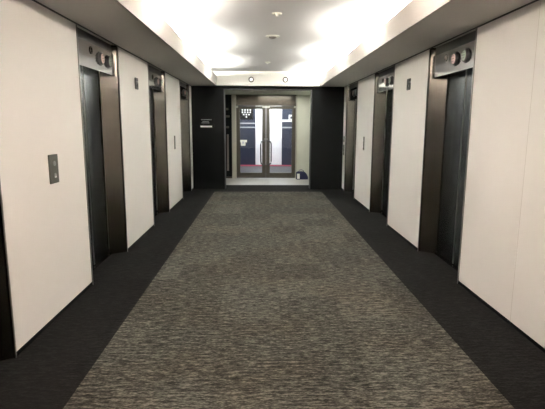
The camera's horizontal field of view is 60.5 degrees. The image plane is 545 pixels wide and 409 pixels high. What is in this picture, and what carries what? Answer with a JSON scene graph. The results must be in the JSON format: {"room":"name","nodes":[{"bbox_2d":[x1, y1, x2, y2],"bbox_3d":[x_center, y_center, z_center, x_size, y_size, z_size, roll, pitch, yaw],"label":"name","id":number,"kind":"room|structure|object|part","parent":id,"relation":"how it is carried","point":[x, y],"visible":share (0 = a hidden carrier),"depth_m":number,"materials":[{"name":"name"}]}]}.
{"room":"lobby","nodes":[
{"label":"lobby","id":0,"kind":"room"},
{"bbox_2d":[0,0,192,351],"bbox_3d":[-1.921,-0.878,6.949,0.253,2.370,8.220,0,10,-1],"label":"wall","id":1,"kind":"structure","parent":0,"point":[47,229],"depth_m":3.63,"materials":[{"name":"white paint"}]},
{"bbox_2d":[48,154,58,183],"bbox_3d":[-1.708,-0.278,3.657,0.020,0.225,0.150,0,10,-1],"label":"plate","id":2,"kind":"object","parent":1,"relation":"attached to","point":[52,159],"visible":1,"depth_m":3.64,"materials":[{"name":"grey metal"}]},
{"bbox_2d":[17,188,192,355],"bbox_3d":[-1.819,0.889,3.738,0.201,0.030,15.146,0,10,-1],"label":"baseboard","id":3,"kind":"structure","parent":1,"relation":"attached to","point":[39,332],"depth_m":3.81,"materials":[{"name":"black"}]},
{"bbox_2d":[135,78,138,89],"bbox_3d":[-1.768,-1.571,6.083,0.012,0.144,0.132,0,10,-1],"label":"sign","id":4,"kind":"object","parent":1,"relation":"attached to","point":[136,79],"depth_m":6.06,"materials":[{"name":"black"}]},
{"bbox_2d":[32,0,538,86],"bbox_3d":[0.072,-1.456,3.380,3.564,0.010,15.150,0,10,-1],"label":"trim","id":5,"kind":"structure","parent":1,"relation":"attached to","point":[37,2],"depth_m":4.44,"materials":[{"name":"grey metal"}]},
{"bbox_2d":[225,90,309,94],"bbox_3d":[-0.133,-2.929,12.099,2.640,0.060,2.100,0,10,-1],"label":"ceiling","id":6,"kind":"structure","parent":0,"point":[229,92],"depth_m":12.15,"materials":[{"name":"white paint"}]},
{"bbox_2d":[191,86,344,188],"bbox_3d":[-0.110,-1.780,11.120,4.200,2.815,0.220,0,10,-1],"label":"wall","id":7,"kind":"structure","parent":0,"point":[206,101],"depth_m":11.04,"materials":[{"name":"black"}]},
{"bbox_2d":[199,118,213,127],"bbox_3d":[-1.536,-1.906,10.947,0.340,0.210,0.011,0,10,-1],"label":"wall plaque","id":8,"kind":"object","parent":7,"relation":"attached to","point":[204,123],"visible":1,"depth_m":10.95,"materials":[{"name":"black"}]},
{"bbox_2d":[223,89,311,188],"bbox_3d":[-0.114,-1.543,11.159,2.065,2.335,0.242,0,10,-1],"label":"trim","id":9,"kind":"structure","parent":7,"relation":"attached to","point":[310,90],"depth_m":11.05,"materials":[{"name":"grey metal"}]},
{"bbox_2d":[213,71,324,85],"bbox_3d":[0.073,-1.616,3.353,2.960,0.315,15.150,0,10,-1],"label":"trim","id":10,"kind":"structure","parent":7,"relation":"attached to","point":[228,78],"depth_m":10.65,"materials":[{"name":"white paint"}]},
{"bbox_2d":[255,109,281,164],"bbox_3d":[-0.268,-2.894,17.816,6.400,2.750,0.100,0,10,-1],"label":"wall","id":11,"kind":"structure","parent":0,"point":[275,114],"depth_m":17.81,"materials":[{"name":"white paint"}]},
{"bbox_2d":[0,166,544,408],"bbox_3d":[-0.022,0.318,7.361,6.400,0.050,22.400,0,10,-1],"label":"floor","id":12,"kind":"structure","parent":0,"point":[267,300],"depth_m":3.61,"materials":[{"name":"grey carpet"}]},
{"bbox_2d":[0,182,16,360],"bbox_3d":[-1.805,-0.069,2.310,0.261,2.400,1.200,0,10,-1],"label":"entrance","id":13,"kind":"object","parent":12,"relation":"on","point":[7,332],"visible":1,"depth_m":3.02,"materials":[{"name":"metal"}]},
{"bbox_2d":[76,24,127,284],"bbox_3d":[-1.866,-0.511,4.892,0.261,2.400,1.200,0,10,-1],"label":"elevator","id":14,"kind":"object","parent":12,"relation":"on","point":[96,57],"visible":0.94,"depth_m":5.26,"materials":[{"name":"metal"}]},
{"bbox_3d":[-1.943,-0.317,4.684,0.027,2.063,0.463,0,10,-1],"label":"door panel","id":15,"kind":"part","parent":14,"relation":"part of","materials":[{"name":"metal"}]},
{"bbox_3d":[-1.954,-0.396,5.149,0.027,2.063,0.463,0,10,-1],"label":"door panel","id":16,"kind":"part","parent":14,"relation":"part of","materials":[{"name":"metal"}]},
{"bbox_3d":[-1.845,-1.479,4.727,0.145,0.245,1.149,0,10,-1],"label":"header panel","id":17,"kind":"part","parent":14,"relation":"part of","materials":[{"name":"silver metal"}]},
{"bbox_3d":[-1.938,0.667,5.092,0.068,0.010,0.950,0,10,-1],"label":"sill","id":18,"kind":"part","parent":14,"relation":"part of","materials":[{"name":"metal"}]},
{"bbox_2d":[148,65,169,225],"bbox_3d":[-1.927,-0.954,7.479,0.261,2.400,1.200,0,10,-1],"label":"entrance","id":19,"kind":"object","parent":12,"relation":"on","point":[156,78],"visible":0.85,"depth_m":7.95,"materials":[{"name":"metal"}]},
{"bbox_3d":[-2.015,-0.839,7.735,0.027,2.063,0.463,0,10,-1],"label":"door panel","id":20,"kind":"part","parent":19,"relation":"part of","materials":[{"name":"metal"}]},
{"bbox_3d":[-1.905,-1.922,7.313,0.145,0.245,1.149,0,10,-1],"label":"header panel","id":21,"kind":"part","parent":19,"relation":"part of","materials":[{"name":"silver metal"}]},
{"bbox_2d":[179,80,191,192],"bbox_3d":[-1.988,-1.397,10.065,0.261,2.400,1.200,0,10,-1],"label":"entrance","id":22,"kind":"object","parent":12,"relation":"on","point":[184,88],"visible":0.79,"depth_m":10.58,"materials":[{"name":"metal"}]},
{"bbox_3d":[-1.966,-2.365,9.900,0.145,0.245,1.149,0,10,-1],"label":"header panel","id":23,"kind":"part","parent":22,"relation":"part of","materials":[{"name":"silver metal"}]},
{"bbox_2d":[231,94,236,178],"bbox_3d":[-1.085,-1.909,13.241,0.120,2.345,0.150,0,10,-1],"label":"trim","id":24,"kind":"structure","parent":12,"relation":"on","point":[233,96],"depth_m":13.18,"materials":[{"name":"silver metal"}]},
{"bbox_2d":[225,95,231,177],"bbox_3d":[-1.236,-1.910,13.248,0.180,2.345,0.050,0,10,-1],"label":"window","id":25,"kind":"structure","parent":24,"relation":"attached to","point":[228,101],"depth_m":13.22,"materials":[{"name":"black glass"}]},
{"bbox_2d":[236,106,265,177],"bbox_3d":[-0.605,-1.761,13.236,0.834,2.020,0.127,0,10,-1],"label":"door","id":26,"kind":"structure","parent":24,"relation":"attached to","point":[263,174],"depth_m":13.25,"materials":[{"name":"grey metal"}]},
{"bbox_3d":[-0.282,-1.466,13.270,0.149,0.710,0.060,-6,12,-32],"label":"pull handle","id":27,"kind":"part","parent":26,"relation":"part of","materials":[{"name":"grey metal"}]},
{"bbox_2d":[240,165,290,165],"bbox_3d":[-0.263,-1.467,17.599,4.800,0.012,0.490,0,10,-1],"label":"floor mat","id":28,"kind":"object","parent":12,"relation":"on","point":[240,165],"visible":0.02,"depth_m":17.52,"materials":[{"name":"red"}]},
{"bbox_2d":[240,109,291,164],"bbox_3d":[-0.165,-2.797,17.697,3.300,2.600,0.112,0,10,-1],"label":"wall","id":29,"kind":"structure","parent":12,"relation":"on","point":[247,126],"depth_m":17.71,"materials":[{"name":"blue paint"}]},
{"bbox_2d":[240,140,246,145],"bbox_3d":[-1.115,-2.336,17.704,0.300,0.220,0.009,0,10,-1],"label":"notice","id":30,"kind":"object","parent":29,"relation":"attached to","point":[241,141],"visible":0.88,"depth_m":17.70,"materials":[{"name":"beige paper"}]},
{"bbox_2d":[240,109,252,119],"bbox_3d":[-0.981,-3.400,17.523,0.520,0.420,0.013,0,10,-1],"label":"sign","id":31,"kind":"object","parent":29,"relation":"attached to","point":[244,113],"visible":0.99,"depth_m":17.52,"materials":[{"name":"black"}]},
{"bbox_2d":[281,115,291,121],"bbox_3d":[0.588,-3.241,17.589,0.500,0.260,0.010,0,10,-1],"label":"notice","id":32,"kind":"object","parent":29,"relation":"attached to","point":[290,116],"visible":0.64,"depth_m":17.60,"materials":[{"name":"white paper"}]},
{"bbox_2d":[296,169,307,179],"bbox_3d":[0.841,-0.857,13.273,0.344,0.278,0.212,0,10,-1],"label":"cloth bag","id":33,"kind":"object","parent":12,"relation":"on","point":[300,175],"visible":1,"depth_m":13.19,"materials":[{"name":"blue fabric"}]},
{"bbox_2d":[344,82,357,192],"bbox_3d":[1.814,-1.395,10.155,0.261,2.400,1.200,0,10,-1],"label":"entrance","id":34,"kind":"object","parent":12,"relation":"on","point":[352,90],"visible":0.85,"depth_m":10.66,"materials":[{"name":"metal"}]},
{"bbox_3d":[1.802,-2.364,9.989,0.145,0.245,1.149,0,10,-1],"label":"header panel","id":35,"kind":"part","parent":34,"relation":"part of","materials":[{"name":"silver metal"}]},
{"bbox_3d":[1.890,-1.281,10.415,0.027,2.063,0.463,0,10,-1],"label":"door panel","id":36,"kind":"part","parent":34,"relation":"part of","materials":[{"name":"metal"}]},
{"bbox_2d":[369,65,394,224],"bbox_3d":[1.875,-0.952,7.568,0.261,2.400,1.200,0,10,-1],"label":"entrance","id":37,"kind":"object","parent":12,"relation":"on","point":[384,80],"visible":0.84,"depth_m":8.00,"materials":[{"name":"metal"}]},
{"bbox_3d":[1.863,-1.921,7.402,0.145,0.245,1.149,0,10,-1],"label":"header panel","id":38,"kind":"part","parent":37,"relation":"part of","materials":[{"name":"silver metal"}]},
{"bbox_3d":[1.951,-0.838,7.829,0.027,2.063,0.463,0,10,-1],"label":"door panel","id":39,"kind":"part","parent":37,"relation":"part of","materials":[{"name":"metal"}]},
{"bbox_2d":[418,28,476,282],"bbox_3d":[1.936,-0.509,4.982,0.261,2.400,1.200,0,10,-1],"label":"elevator","id":40,"kind":"object","parent":12,"relation":"on","point":[451,65],"visible":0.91,"depth_m":5.30,"materials":[{"name":"metal"}]},
{"bbox_3d":[1.997,0.668,5.185,0.068,0.010,0.950,0,10,-1],"label":"sill","id":41,"kind":"part","parent":40,"relation":"part of","materials":[{"name":"metal"}]},
{"bbox_3d":[2.012,-0.395,5.242,0.027,2.063,0.463,0,10,-1],"label":"door panel","id":42,"kind":"part","parent":40,"relation":"part of","materials":[{"name":"metal"}]},
{"bbox_3d":[1.923,-1.478,4.816,0.145,0.245,1.149,0,10,-1],"label":"header panel","id":43,"kind":"part","parent":40,"relation":"part of","materials":[{"name":"silver metal"}]},
{"bbox_3d":[2.023,-0.315,4.778,0.027,2.063,0.463,0,10,-1],"label":"door panel","id":44,"kind":"part","parent":40,"relation":"part of","materials":[{"name":"metal"}]},
{"bbox_2d":[147,0,411,71],"bbox_3d":[0.074,-1.801,3.321,4.200,0.060,15.150,0,10,-1],"label":"ceiling","id":45,"kind":"structure","parent":0,"point":[227,35],"depth_m":5.86,"materials":[{"name":"white paint"}]},
{"bbox_2d":[266,35,279,38],"bbox_3d":[0.002,-2.274,6.369,0.190,0.036,0.190,0,10,-1],"label":"smoke detector","id":46,"kind":"object","parent":45,"relation":"attached to","point":[267,36],"visible":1,"depth_m":6.33,"materials":[{"name":"beige plastic"}]},
{"bbox_2d":[272,12,281,16],"bbox_3d":[0.048,-2.050,5.059,0.110,0.036,0.110,0,10,-1],"label":"sprinkler","id":47,"kind":"object","parent":45,"relation":"attached to","point":[273,13],"visible":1,"depth_m":5.04,"materials":[{"name":"beige metal"}]},
{"bbox_2d":[36,0,533,86],"bbox_3d":[0.072,-1.476,3.377,4.200,0.030,15.150,0,10,-1],"label":"ceiling","id":48,"kind":"structure","parent":0,"point":[107,19],"depth_m":4.52,"materials":[{"name":"grey paint"}]},
{"bbox_2d":[115,0,450,85],"bbox_3d":[0.074,-1.545,3.279,2.420,0.200,14.980,0,10,-1],"label":"trim","id":49,"kind":"structure","parent":48,"relation":"attached to","point":[414,11],"depth_m":4.89,"materials":[{"name":"paint"}]},
{"bbox_2d":[296,95,309,178],"bbox_3d":[0.945,-2.039,12.277,0.475,2.945,2.100,0,10,-1],"label":"wall","id":50,"kind":"structure","parent":0,"point":[303,101],"depth_m":13.22,"materials":[{"name":"white paint"}]},
{"bbox_2d":[266,106,295,177],"bbox_3d":[0.235,-1.761,13.255,0.834,2.020,0.127,0,10,-1],"label":"door","id":51,"kind":"structure","parent":50,"relation":"in","point":[268,142],"depth_m":13.28,"materials":[{"name":"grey metal"}]},
{"bbox_3d":[-0.090,-1.466,13.274,0.150,0.710,0.060,6,11,30],"label":"pull handle","id":52,"kind":"part","parent":51,"relation":"part of","materials":[{"name":"grey metal"}]},
{"bbox_2d":[295,95,296,178],"bbox_3d":[0.669,-1.908,13.283,0.030,2.345,0.150,0,10,-1],"label":"trim","id":53,"kind":"structure","parent":50,"relation":"attached to","point":[296,95],"depth_m":13.26,"materials":[{"name":"silver metal"}]},
{"bbox_2d":[342,0,544,347],"bbox_3d":[1.974,-0.292,3.624,0.254,2.370,15.150,0,10,-1],"label":"wall","id":54,"kind":"structure","parent":0,"point":[502,258],"depth_m":3.86,"materials":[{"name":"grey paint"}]},
{"bbox_2d":[406,78,410,89],"bbox_3d":[1.784,-1.573,6.125,0.012,0.144,0.132,0,10,-1],"label":"sign","id":55,"kind":"object","parent":54,"relation":"attached to","point":[409,79],"depth_m":6.10,"materials":[{"name":"black"}]},
{"bbox_2d":[342,189,544,352],"bbox_3d":[1.943,0.891,3.826,0.201,0.030,15.146,0,10,-1],"label":"baseboard","id":56,"kind":"structure","parent":54,"relation":"attached to","point":[515,327],"depth_m":3.90,"materials":[{"name":"black"}]},
{"bbox_3d":[-0.315,-3.362,13.026,2.010,0.600,0.120,0,10,-1],"label":"wall","id":57,"kind":"structure","parent":0,"visible":0},
{"bbox_2d":[236,95,295,105],"bbox_3d":[-0.181,-2.913,13.085,1.680,0.305,0.120,0,10,-1],"label":"trim","id":58,"kind":"structure","parent":57,"relation":"attached to","point":[241,100],"depth_m":13.04,"materials":[{"name":"grey"}]}
]}

